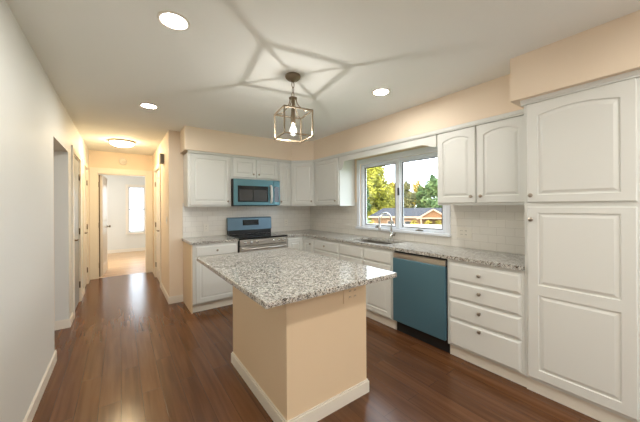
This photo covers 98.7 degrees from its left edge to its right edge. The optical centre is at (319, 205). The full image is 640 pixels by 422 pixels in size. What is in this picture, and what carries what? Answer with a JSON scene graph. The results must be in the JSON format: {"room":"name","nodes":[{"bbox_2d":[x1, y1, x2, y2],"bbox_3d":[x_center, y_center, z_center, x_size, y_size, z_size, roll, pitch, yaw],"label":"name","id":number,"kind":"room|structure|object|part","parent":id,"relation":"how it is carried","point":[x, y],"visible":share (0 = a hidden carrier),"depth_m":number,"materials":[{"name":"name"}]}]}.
{"room":"kitchen","nodes":[
{"label":"kitchen","id":0,"kind":"room"},
{"bbox_2d":[0,0,88,421],"bbox_3d":[-1.653,0.155,1.363,0.120,2.446,9.350,0,0,-36],"label":"wall","id":1,"kind":"structure","parent":0,"point":[36,191],"depth_m":1.76,"materials":[{"name":"white paint"}]},
{"bbox_2d":[23,350,56,421],"bbox_3d":[-0.648,1.322,0.001,0.133,0.100,5.973,0,0,-36],"label":"baseboard","id":2,"kind":"structure","parent":1,"relation":"attached to","point":[33,407],"depth_m":1.95,"materials":[{"name":"white paint"}]},
{"bbox_2d":[71,145,81,318],"bbox_3d":[-3.302,0.325,3.668,0.165,2.125,0.890,0,0,-36],"label":"door","id":3,"kind":"structure","parent":1,"relation":"in","point":[76,160],"depth_m":3.75,"materials":[{"name":"white paint"}]},
{"bbox_2d":[82,159,88,293],"bbox_3d":[-3.990,0.329,4.615,0.165,2.125,0.830,0,0,-36],"label":"door","id":4,"kind":"structure","parent":1,"relation":"in","point":[85,167],"depth_m":4.74,"materials":[{"name":"white paint"}]},
{"bbox_2d":[53,151,54,320],"bbox_3d":[-3.769,0.167,2.550,1.904,2.446,0.120,0,0,-36],"label":"wall","id":5,"kind":"structure","parent":0,"point":[53,151],"depth_m":3.06,"materials":[{"name":"beige paint"}]},
{"bbox_2d":[54,312,73,330],"bbox_3d":[-3.740,1.340,2.633,2.037,0.100,0.253,0,0,-36],"label":"baseboard","id":6,"kind":"structure","parent":5,"relation":"attached to","point":[66,323],"depth_m":3.10,"materials":[{"name":"white paint"}]},
{"bbox_2d":[89,150,152,273],"bbox_3d":[-4.363,0.170,5.234,4.300,2.446,0.100,0,0,-36],"label":"wall","id":7,"kind":"structure","parent":0,"point":[97,159],"depth_m":5.44,"materials":[{"name":"beige paint"}]},
{"bbox_2d":[89,167,152,279],"bbox_3d":[-4.178,0.332,5.818,1.021,2.120,0.864,0,0,-36],"label":"door frame","id":8,"kind":"structure","parent":7,"relation":"in","point":[98,226],"depth_m":5.38,"materials":[{"name":"white paint"}]},
{"bbox_2d":[119,158,126,164],"bbox_3d":[-3.923,-0.884,5.471,0.140,0.140,0.042,0,0,-36],"label":"smoke detector","id":9,"kind":"object","parent":7,"relation":"attached to","point":[122,161],"visible":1,"depth_m":5.46,"materials":[{"name":"beige plastic"}]},
{"bbox_2d":[102,175,144,249],"bbox_3d":[-6.399,0.182,8.032,4.300,2.446,0.120,0,0,-36],"label":"wall","id":10,"kind":"structure","parent":0,"point":[117,238],"depth_m":8.24,"materials":[{"name":"white paint"}]},
{"bbox_2d":[107,247,144,253],"bbox_3d":[-6.353,1.355,7.979,4.100,0.100,0.013,0,0,-36],"label":"baseboard","id":11,"kind":"structure","parent":10,"relation":"attached to","point":[142,248],"depth_m":8.31,"materials":[{"name":"white paint"}]},
{"bbox_2d":[125,184,144,233],"bbox_3d":[-5.669,0.106,8.495,0.575,1.510,0.110,0,0,-36],"label":"window","id":12,"kind":"structure","parent":10,"relation":"in","point":[128,187],"depth_m":8.40,"materials":[{"name":"white paint"}]},
{"bbox_2d":[153,133,167,293],"bbox_3d":[-2.809,0.161,4.912,0.120,2.446,2.250,0,0,-36],"label":"wall","id":13,"kind":"structure","parent":0,"point":[162,148],"depth_m":4.33,"materials":[{"name":"beige paint"}]},
{"bbox_2d":[154,163,160,287],"bbox_3d":[-2.929,0.323,5.040,0.165,2.125,0.950,0,0,-36],"label":"door","id":14,"kind":"structure","parent":13,"relation":"in","point":[157,170],"depth_m":5.13,"materials":[{"name":"white paint"}]},
{"bbox_2d":[159,153,163,163],"bbox_3d":[-2.493,-0.738,4.323,0.052,0.150,0.180,0,0,-36],"label":"door chime","id":15,"kind":"object","parent":13,"relation":"attached to","point":[161,156],"visible":1,"depth_m":4.26,"materials":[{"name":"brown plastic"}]},
{"bbox_2d":[153,268,182,303],"bbox_3d":[-2.748,1.334,4.869,0.184,0.100,2.383,0,0,-36],"label":"baseboard","id":16,"kind":"structure","parent":13,"relation":"attached to","point":[179,298],"depth_m":3.93,"materials":[{"name":"white paint"}]},
{"bbox_2d":[167,130,309,296],"bbox_3d":[-1.139,0.152,4.656,2.520,2.446,0.128,0,0,-36],"label":"wall","id":17,"kind":"structure","parent":0,"point":[194,218],"depth_m":4.00,"materials":[{"name":"tile"}]},
{"bbox_2d":[204,224,208,230],"bbox_3d":[-1.718,0.328,4.150,0.070,0.114,0.008,0,0,-36],"label":"outlet plate","id":18,"kind":"object","parent":17,"relation":"attached to","point":[206,226],"visible":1,"depth_m":4.15,"materials":[{"name":"beige plastic"}]},
{"bbox_2d":[183,152,230,206],"bbox_3d":[-1.633,-0.358,4.006,0.591,0.740,0.357,0,0,-36],"label":"upper cabinet","id":19,"kind":"object","parent":17,"relation":"attached to","point":[206,177],"visible":1,"depth_m":3.87,"materials":[{"name":"white paint"}]},
{"bbox_2d":[231,157,277,180],"bbox_3d":[-1.083,-0.571,4.407,0.765,0.321,0.357,0,0,-36],"label":"upper cabinet","id":20,"kind":"object","parent":17,"relation":"attached to","point":[241,168],"visible":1,"depth_m":4.27,"materials":[{"name":"white paint"}]},
{"bbox_3d":[-1.153,-0.573,4.184,0.354,0.281,0.020,0,0,-36],"label":"door","id":21,"kind":"part","parent":20,"relation":"part of","materials":[{"name":"white paint"}]},
{"bbox_2d":[231,178,279,205],"bbox_3d":[-1.052,-0.200,4.368,0.757,0.408,0.439,0,0,-36],"label":"microwave","id":22,"kind":"object","parent":20,"relation":"attached to","point":[244,192],"visible":0.98,"depth_m":4.20,"materials":[{"name":"blue metal"}]},
{"bbox_3d":[-0.769,-0.184,4.344,0.041,0.296,0.067,0,0,-36],"label":"handle","id":23,"kind":"part","parent":22,"relation":"part of","materials":[{"name":"white metal"}]},
{"bbox_3d":[-0.699,-0.207,4.431,0.109,0.394,0.021,0,0,-36],"label":"control panel","id":24,"kind":"part","parent":22,"relation":"part of","materials":[{"name":"teal metal"}]},
{"bbox_3d":[-0.852,-0.575,4.404,0.359,0.281,0.020,0,0,-36],"label":"door","id":25,"kind":"part","parent":20,"relation":"part of","materials":[{"name":"white paint"}]},
{"bbox_2d":[277,161,290,205],"bbox_3d":[-0.672,-0.364,4.706,0.242,0.740,0.357,0,0,-36],"label":"upper cabinet","id":26,"kind":"object","parent":17,"relation":"attached to","point":[284,168],"visible":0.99,"depth_m":4.59,"materials":[{"name":"white paint"}]},
{"bbox_2d":[291,162,314,205],"bbox_3d":[-0.254,-0.366,4.855,0.605,0.740,0.608,0,0,-36],"label":"upper cabinet","id":27,"kind":"object","parent":17,"relation":"attached to","point":[302,173],"visible":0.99,"depth_m":4.62,"materials":[{"name":"white paint"}]},
{"bbox_2d":[187,150,312,162],"bbox_3d":[-0.990,-0.745,4.266,1.932,0.026,0.268,0,0,-28],"label":"trim","id":28,"kind":"structure","parent":27,"relation":"attached to","point":[190,151],"depth_m":4.16,"materials":[{"name":"white paint"}]},
{"bbox_2d":[32,251,600,421],"bbox_3d":[-2.043,1.430,3.225,5.677,0.100,13.070,0,0,-36],"label":"floor","id":29,"kind":"structure","parent":0,"point":[127,354],"depth_m":2.22,"materials":[{"name":"brown wood"}]},
{"bbox_2d":[183,241,237,313],"bbox_3d":[-1.548,0.937,3.884,0.598,0.880,0.627,0,0,-36],"label":"base cabinet","id":30,"kind":"object","parent":29,"relation":"on","point":[203,289],"visible":0.57,"depth_m":3.62,"materials":[{"name":"white paint"}]},
{"bbox_3d":[-1.799,0.939,3.733,0.013,0.880,0.576,0,0,-36],"label":"panel","id":31,"kind":"part","parent":30,"relation":"part of","materials":[{"name":"beige paint"}]},
{"bbox_2d":[182,235,237,244],"bbox_3d":[-1.563,0.479,3.890,0.614,0.032,0.609,0,0,-36],"label":"countertop","id":32,"kind":"structure","parent":30,"relation":"on","point":[209,239],"depth_m":3.77,"materials":[{"name":"stone"}]},
{"bbox_3d":[-1.374,0.964,3.671,0.530,0.575,0.020,0,0,-36],"label":"door","id":33,"kind":"part","parent":30,"relation":"part of","materials":[{"name":"white paint"}]},
{"bbox_3d":[-1.376,0.594,3.671,0.530,0.135,0.020,0,0,-36],"label":"drawer","id":34,"kind":"part","parent":30,"relation":"part of","materials":[{"name":"white paint"}]},
{"bbox_2d":[227,216,287,252],"bbox_3d":[-0.967,0.779,4.255,0.762,1.190,0.675,0,0,-36],"label":"range","id":35,"kind":"object","parent":29,"relation":"on","point":[244,227],"visible":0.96,"depth_m":4.27,"materials":[{"name":"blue metal"}]},
{"bbox_2d":[227,232,287,239],"bbox_3d":[-0.968,0.462,4.253,0.762,0.024,0.540,0,0,-36],"label":"cooktop","id":36,"kind":"object","parent":35,"relation":"in","point":[241,235],"depth_m":4.18,"materials":[{"name":"grey"}]},
{"bbox_3d":[-0.817,0.871,4.058,0.746,0.603,0.034,0,0,-36],"label":"oven door","id":37,"kind":"part","parent":35,"relation":"part of","materials":[{"name":"silver metal"}]},
{"bbox_3d":[-0.820,0.520,4.059,0.746,0.085,0.030,0,0,-36],"label":"panel","id":38,"kind":"part","parent":35,"relation":"part of","materials":[{"name":"silver metal"}]},
{"bbox_3d":[-0.793,0.606,4.013,0.690,0.032,0.078,0,0,-36],"label":"handle","id":39,"kind":"part","parent":35,"relation":"part of","materials":[{"name":"silver metal"}]},
{"bbox_2d":[231,285,368,421],"bbox_3d":[-0.212,0.929,2.215,0.693,0.881,0.990,0,0,-36],"label":"kitchen island","id":40,"kind":"object","parent":29,"relation":"on","point":[304,360],"visible":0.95,"depth_m":1.82,"materials":[{"name":"beige paint"}]},
{"bbox_2d":[197,247,396,308],"bbox_3d":[-0.294,0.472,2.159,0.958,0.032,1.449,0,0,-36],"label":"island countertop","id":41,"kind":"structure","parent":40,"relation":"on","point":[271,278],"depth_m":1.84,"materials":[{"name":"stone"}]},
{"bbox_3d":[-0.209,1.323,2.215,0.693,0.092,0.990,0,0,-36],"label":"baseboard","id":42,"kind":"part","parent":40,"relation":"part of","materials":[{"name":"white paint"}]},
{"bbox_2d":[343,286,360,303],"bbox_3d":[0.227,0.617,1.937,0.162,0.114,0.006,0,0,-36],"label":"outlet plate","id":43,"kind":"object","parent":40,"relation":"attached to","point":[353,295],"depth_m":1.93,"materials":[{"name":"beige paint"}]},
{"bbox_2d":[287,236,314,252],"bbox_3d":[-0.258,0.929,4.653,0.841,0.880,0.901,0,0,-36],"label":"base cabinet","id":44,"kind":"object","parent":29,"relation":"on","point":[304,243],"visible":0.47,"depth_m":4.36,"materials":[{"name":"white paint"}]},
{"bbox_3d":[-0.396,0.883,4.383,0.270,0.725,0.020,0,0,-36],"label":"door","id":45,"kind":"part","parent":44,"relation":"part of","materials":[{"name":"white paint"}]},
{"bbox_3d":[-0.184,0.882,4.346,0.020,0.725,0.278,0,0,-36],"label":"door","id":46,"kind":"part","parent":44,"relation":"part of","materials":[{"name":"white paint"}]},
{"bbox_2d":[314,238,339,258],"bbox_3d":[0.289,0.926,4.123,0.580,0.880,0.595,0,0,-36],"label":"base cabinet","id":47,"kind":"object","parent":29,"relation":"on","point":[329,248],"visible":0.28,"depth_m":3.93,"materials":[{"name":"white paint"}]},
{"bbox_3d":[0.086,0.955,3.976,0.020,0.575,0.555,0,0,-36],"label":"door","id":48,"kind":"part","parent":47,"relation":"part of","materials":[{"name":"white paint"}]},
{"bbox_3d":[0.084,0.585,3.976,0.020,0.135,0.555,0,0,-36],"label":"drawer","id":49,"kind":"part","parent":47,"relation":"part of","materials":[{"name":"white paint"}]},
{"bbox_2d":[340,242,396,329],"bbox_3d":[0.734,0.924,3.511,0.580,0.880,0.914,0,0,-36],"label":"base cabinet","id":50,"kind":"object","parent":29,"relation":"on","point":[379,295],"visible":0.29,"depth_m":3.18,"materials":[{"name":"white paint"}]},
{"bbox_3d":[0.398,0.583,3.544,0.020,0.135,0.432,0,0,-36],"label":"false drawer","id":51,"kind":"part","parent":50,"relation":"part of","materials":[{"name":"white paint"}]},
{"bbox_3d":[0.400,0.953,3.544,0.020,0.575,0.432,0,0,-36],"label":"door","id":52,"kind":"part","parent":50,"relation":"part of","materials":[{"name":"white paint"}]},
{"bbox_3d":[0.661,0.952,3.186,0.020,0.575,0.426,0,0,-36],"label":"door","id":53,"kind":"part","parent":50,"relation":"part of","materials":[{"name":"white paint"}]},
{"bbox_3d":[0.659,0.582,3.186,0.020,0.135,0.426,0,0,-36],"label":"false drawer","id":54,"kind":"part","parent":50,"relation":"part of","materials":[{"name":"white paint"}]},
{"bbox_2d":[393,251,449,352],"bbox_3d":[1.186,0.925,2.901,0.552,0.872,0.598,0,0,-36],"label":"dishwasher","id":55,"kind":"object","parent":29,"relation":"on","point":[420,286],"visible":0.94,"depth_m":2.69,"materials":[{"name":"blue metal"}]},
{"bbox_3d":[1.030,1.300,2.785,0.020,0.125,0.594,0,0,-36],"label":"toe panel","id":56,"kind":"part","parent":55,"relation":"part of","materials":[{"name":"black plastic"}]},
{"bbox_2d":[447,259,526,387],"bbox_3d":[1.535,0.919,2.411,0.580,0.880,0.592,0,0,-36],"label":"base cabinet","id":57,"kind":"object","parent":29,"relation":"on","point":[486,304],"visible":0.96,"depth_m":2.22,"materials":[{"name":"white paint"}]},
{"bbox_2d":[273,230,524,270],"bbox_3d":[0.537,0.467,3.558,0.846,0.032,3.615,0,0,-36],"label":"countertop","id":58,"kind":"structure","parent":57,"relation":"on","point":[484,257],"depth_m":2.81,"materials":[{"name":"stone"}]},
{"bbox_2d":[362,240,393,244],"bbox_3d":[0.715,0.578,3.535,0.380,0.191,0.640,0,0,-36],"label":"sink","id":59,"kind":"object","parent":58,"relation":"in","point":[369,241],"visible":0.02,"depth_m":3.76,"materials":[{"name":"silver metal"}]},
{"bbox_2d":[378,212,395,239],"bbox_3d":[0.878,0.266,3.605,0.227,0.367,0.103,0,0,13],"label":"faucet","id":60,"kind":"object","parent":58,"relation":"on","point":[383,213],"visible":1,"depth_m":3.60,"materials":[{"name":"silver metal"}]},
{"bbox_3d":[0.858,0.216,3.604,0.188,0.267,0.025,0,0,-8],"label":"spout","id":61,"kind":"part","parent":60,"relation":"part of","materials":[{"name":"silver metal"}]},
{"bbox_3d":[1.332,0.916,2.263,0.020,0.164,0.550,0,0,-36],"label":"drawer","id":62,"kind":"part","parent":57,"relation":"part of","materials":[{"name":"white paint"}]},
{"bbox_3d":[1.331,0.745,2.263,0.020,0.150,0.550,0,0,-36],"label":"drawer","id":63,"kind":"part","parent":57,"relation":"part of","materials":[{"name":"white paint"}]},
{"bbox_3d":[1.330,0.584,2.263,0.020,0.147,0.550,0,0,-36],"label":"drawer","id":64,"kind":"part","parent":57,"relation":"part of","materials":[{"name":"white paint"}]},
{"bbox_3d":[1.333,1.127,2.263,0.020,0.230,0.550,0,0,-36],"label":"drawer","id":65,"kind":"part","parent":57,"relation":"part of","materials":[{"name":"white paint"}]},
{"bbox_2d":[524,77,639,421],"bbox_3d":[1.872,0.303,1.943,0.580,2.108,0.562,0,0,-36],"label":"pantry cabinet","id":66,"kind":"object","parent":29,"relation":"on","point":[582,148],"visible":1,"depth_m":1.75,"materials":[{"name":"white paint"}]},
{"bbox_2d":[520,69,639,106],"bbox_3d":[1.659,-0.756,1.797,0.036,0.036,0.580,0,0,-36],"label":"trim","id":67,"kind":"structure","parent":66,"relation":"on","point":[636,73],"depth_m":1.75,"materials":[{"name":"white paint"}]},
{"bbox_3d":[1.667,-0.381,1.792,0.020,0.709,0.525,0,0,-36],"label":"door","id":68,"kind":"part","parent":66,"relation":"part of","materials":[{"name":"white paint"}]},
{"bbox_3d":[1.673,0.620,1.792,0.020,1.227,0.525,0,0,-36],"label":"door","id":69,"kind":"part","parent":66,"relation":"part of","materials":[{"name":"white paint"}]},
{"bbox_2d":[6,0,639,155],"bbox_3d":[-2.058,-1.116,3.225,5.677,0.100,13.070,0,0,-36],"label":"ceiling","id":70,"kind":"structure","parent":0,"point":[103,59],"depth_m":1.94,"materials":[{"name":"white paint"}]},
{"bbox_2d":[108,139,135,146],"bbox_3d":[-3.247,-1.013,4.506,0.370,0.091,0.370,0,0,-36],"label":"light","id":71,"kind":"object","parent":70,"relation":"attached to","point":[116,142],"visible":1,"depth_m":4.41,"materials":[{"name":"white glass"}]},
{"bbox_2d":[139,103,157,108],"bbox_3d":[-1.828,-1.064,2.938,0.172,0.006,0.172,0,0,-36],"label":"recessed light","id":72,"kind":"object","parent":70,"relation":"in","point":[144,105],"visible":1,"depth_m":2.94,"materials":[{"name":"white plastic"}]},
{"bbox_2d":[157,10,189,30],"bbox_3d":[-0.848,-1.070,1.595,0.172,0.006,0.172,0,0,-36],"label":"recessed light","id":73,"kind":"object","parent":70,"relation":"in","point":[172,20],"visible":1,"depth_m":1.59,"materials":[{"name":"beige plastic"}]},
{"bbox_2d":[274,72,312,142],"bbox_3d":[-0.223,-0.819,2.271,0.251,0.516,0.251,0,0,-27],"label":"lantern pendant","id":74,"kind":"object","parent":70,"relation":"hanging from","point":[293,77],"visible":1,"depth_m":2.25,"materials":[{"name":"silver metal"}]},
{"bbox_2d":[291,108,295,124],"bbox_3d":[-0.222,-0.738,2.271,0.042,0.125,0.042,0,0,-36],"label":"socket","id":75,"kind":"object","parent":74,"relation":"attached to","point":[293,117],"depth_m":2.26,"materials":[{"name":"brown metal"}]},
{"bbox_3d":[-0.222,-0.668,2.271,0.251,0.215,0.251,0,0,-27],"label":"frame","id":76,"kind":"part","parent":74,"relation":"part of","materials":[{"name":"brown metal"}]},
{"bbox_2d":[372,88,389,95],"bbox_3d":[0.580,-1.078,2.610,0.172,0.006,0.172,0,0,-36],"label":"recessed light","id":77,"kind":"object","parent":70,"relation":"in","point":[381,91],"visible":1,"depth_m":2.61,"materials":[{"name":"beige plastic"}]},
{"bbox_2d":[180,10,639,160],"bbox_3d":[0.950,-0.926,1.795,2.257,0.314,6.980,0,0,-36],"label":"soffit","id":78,"kind":"structure","parent":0,"point":[611,48],"depth_m":2.40,"materials":[{"name":"beige paint"}]},
{"bbox_2d":[313,109,523,161],"bbox_3d":[0.790,-0.749,3.372,0.040,0.040,3.000,0,0,-36],"label":"trim","id":79,"kind":"structure","parent":78,"relation":"attached to","point":[518,112],"depth_m":2.79,"materials":[{"name":"white paint"}]},
{"bbox_2d":[310,145,524,254],"bbox_3d":[1.914,0.134,2.492,0.128,2.446,6.980,0,0,-36],"label":"wall","id":80,"kind":"structure","parent":0,"point":[497,228],"depth_m":2.91,"materials":[{"name":"tile"}]},
{"bbox_2d":[315,157,354,205],"bbox_3d":[0.211,-0.369,4.420,0.350,0.740,0.634,0,0,-36],"label":"upper cabinet","id":81,"kind":"object","parent":80,"relation":"attached to","point":[334,186],"visible":1,"depth_m":4.23,"materials":[{"name":"white paint"}]},
{"bbox_3d":[0.102,-0.371,4.337,0.020,0.700,0.600,0,0,-36],"label":"door","id":82,"kind":"part","parent":81,"relation":"part of","materials":[{"name":"white paint"}]},
{"bbox_2d":[339,135,436,169],"bbox_3d":[0.744,-0.629,3.454,0.018,0.195,1.551,0,0,-36],"label":"valance","id":83,"kind":"object","parent":81,"relation":"attached to","point":[431,141],"visible":1,"depth_m":3.29,"materials":[{"name":"white paint"}]},
{"bbox_2d":[356,146,451,236],"bbox_3d":[1.030,-0.177,3.643,0.130,1.042,1.490,0,0,-36],"label":"window","id":84,"kind":"structure","parent":80,"relation":"in","point":[399,162],"depth_m":3.62,"materials":[{"name":"white plastic"}]},
{"bbox_3d":[0.863,-0.145,3.932,0.040,0.893,0.607,0,0,-36],"label":"sash","id":85,"kind":"part","parent":84,"relation":"part of","materials":[{"name":"white plastic"}]},
{"bbox_3d":[1.023,0.328,3.636,0.105,0.032,1.490,0,0,-36],"label":"sill","id":86,"kind":"part","parent":84,"relation":"part of","materials":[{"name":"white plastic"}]},
{"bbox_3d":[1.256,-0.148,3.392,0.040,0.893,0.597,0,0,-36],"label":"sash","id":87,"kind":"part","parent":84,"relation":"part of","materials":[{"name":"white plastic"}]},
{"bbox_2d":[456,227,471,238],"bbox_3d":[1.524,0.284,2.913,0.008,0.114,0.162,0,0,-36],"label":"outlet plate","id":88,"kind":"object","parent":80,"relation":"attached to","point":[461,232],"visible":1,"depth_m":2.91,"materials":[{"name":"beige plastic"}]},
{"bbox_2d":[437,115,524,204],"bbox_3d":[1.554,-0.377,2.573,0.350,0.740,0.819,0,0,-36],"label":"upper cabinet","id":89,"kind":"object","parent":80,"relation":"attached to","point":[483,164],"visible":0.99,"depth_m":2.46,"materials":[{"name":"white paint"}]},
{"bbox_3d":[1.317,-0.379,2.667,0.020,0.702,0.368,0,0,-36],"label":"door","id":90,"kind":"part","parent":89,"relation":"part of","materials":[{"name":"white paint"}]},
{"bbox_3d":[1.547,-0.380,2.352,0.020,0.702,0.381,0,0,-36],"label":"door","id":91,"kind":"part","parent":89,"relation":"part of","materials":[{"name":"white paint"}]},
{"label":"outside","id":92,"kind":"structure","parent":0,"visible":0},
{"bbox_3d":[31.493,3.935,78.539,136.700,0.300,210.000,0,0,-36],"label":"ground","id":93,"kind":"structure","parent":92,"visible":0},
{"bbox_2d":[367,188,370,211],"bbox_3d":[5.822,0.375,37.914,2.843,7.198,3.183,0,0,-36],"label":"tree","id":94,"kind":"object","parent":93,"relation":"on","point":[368,201],"visible":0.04,"depth_m":37.45,"materials":[{"name":"green plant"}]},
{"bbox_2d":[367,166,394,219],"bbox_3d":[9.327,-2.246,45.839,6.846,12.371,7.534,0,0,2],"label":"tree","id":95,"kind":"object","parent":93,"relation":"on","point":[379,199],"visible":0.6,"depth_m":44.41,"materials":[{"name":"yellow plant"}]},
{"bbox_2d":[384,181,394,207],"bbox_3d":[13.622,-0.476,54.265,4.191,8.792,4.573,0,0,4],"label":"tree","id":96,"kind":"object","parent":93,"relation":"on","point":[391,182],"visible":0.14,"depth_m":53.01,"materials":[{"name":"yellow plant"}]},
{"bbox_2d":[367,223,441,228],"bbox_3d":[9.271,2.874,28.571,12.120,2.080,0.150,0,0,18],"label":"fence","id":97,"kind":"object","parent":93,"relation":"on","point":[436,226],"visible":0.16,"depth_m":28.10,"materials":[{"name":"grey"}]},
{"bbox_2d":[368,208,441,227],"bbox_3d":[13.563,2.079,35.184,13.900,3.620,8.080,0,0,18],"label":"house","id":98,"kind":"structure","parent":93,"relation":"on","point":[419,215],"depth_m":33.88,"materials":[{"name":"brown"}]},
{"bbox_3d":[12.884,0.953,31.240,3.635,1.255,0.160,0,0,18],"label":"gable trim","id":99,"kind":"part","parent":98,"relation":"part of","materials":[{"name":"beige wood"}]},
{"bbox_2d":[404,180,416,207],"bbox_3d":[14.499,-0.182,46.176,3.005,8.194,3.632,0,0,10],"label":"tree","id":100,"kind":"object","parent":93,"relation":"on","point":[409,196],"visible":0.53,"depth_m":45.13,"materials":[{"name":"green plant"}]},
{"bbox_2d":[411,181,424,207],"bbox_3d":[22.766,-1.049,63.121,6.139,9.819,5.631,0,0,-36],"label":"tree","id":101,"kind":"object","parent":93,"relation":"on","point":[417,183],"visible":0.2,"depth_m":62.59,"materials":[{"name":"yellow plant"}]},
{"bbox_2d":[413,184,435,207],"bbox_3d":[19.883,-0.144,52.557,4.544,8.056,5.407,0,0,-36],"label":"tree","id":102,"kind":"object","parent":93,"relation":"on","point":[420,193],"visible":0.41,"depth_m":52.35,"materials":[{"name":"green plant"}]},
{"bbox_2d":[420,174,441,207],"bbox_3d":[18.334,-0.603,43.211,4.931,8.992,4.271,0,0,-27],"label":"tree","id":103,"kind":"object","parent":93,"relation":"on","point":[431,186],"visible":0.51,"depth_m":42.56,"materials":[{"name":"green plant"}]}
]}

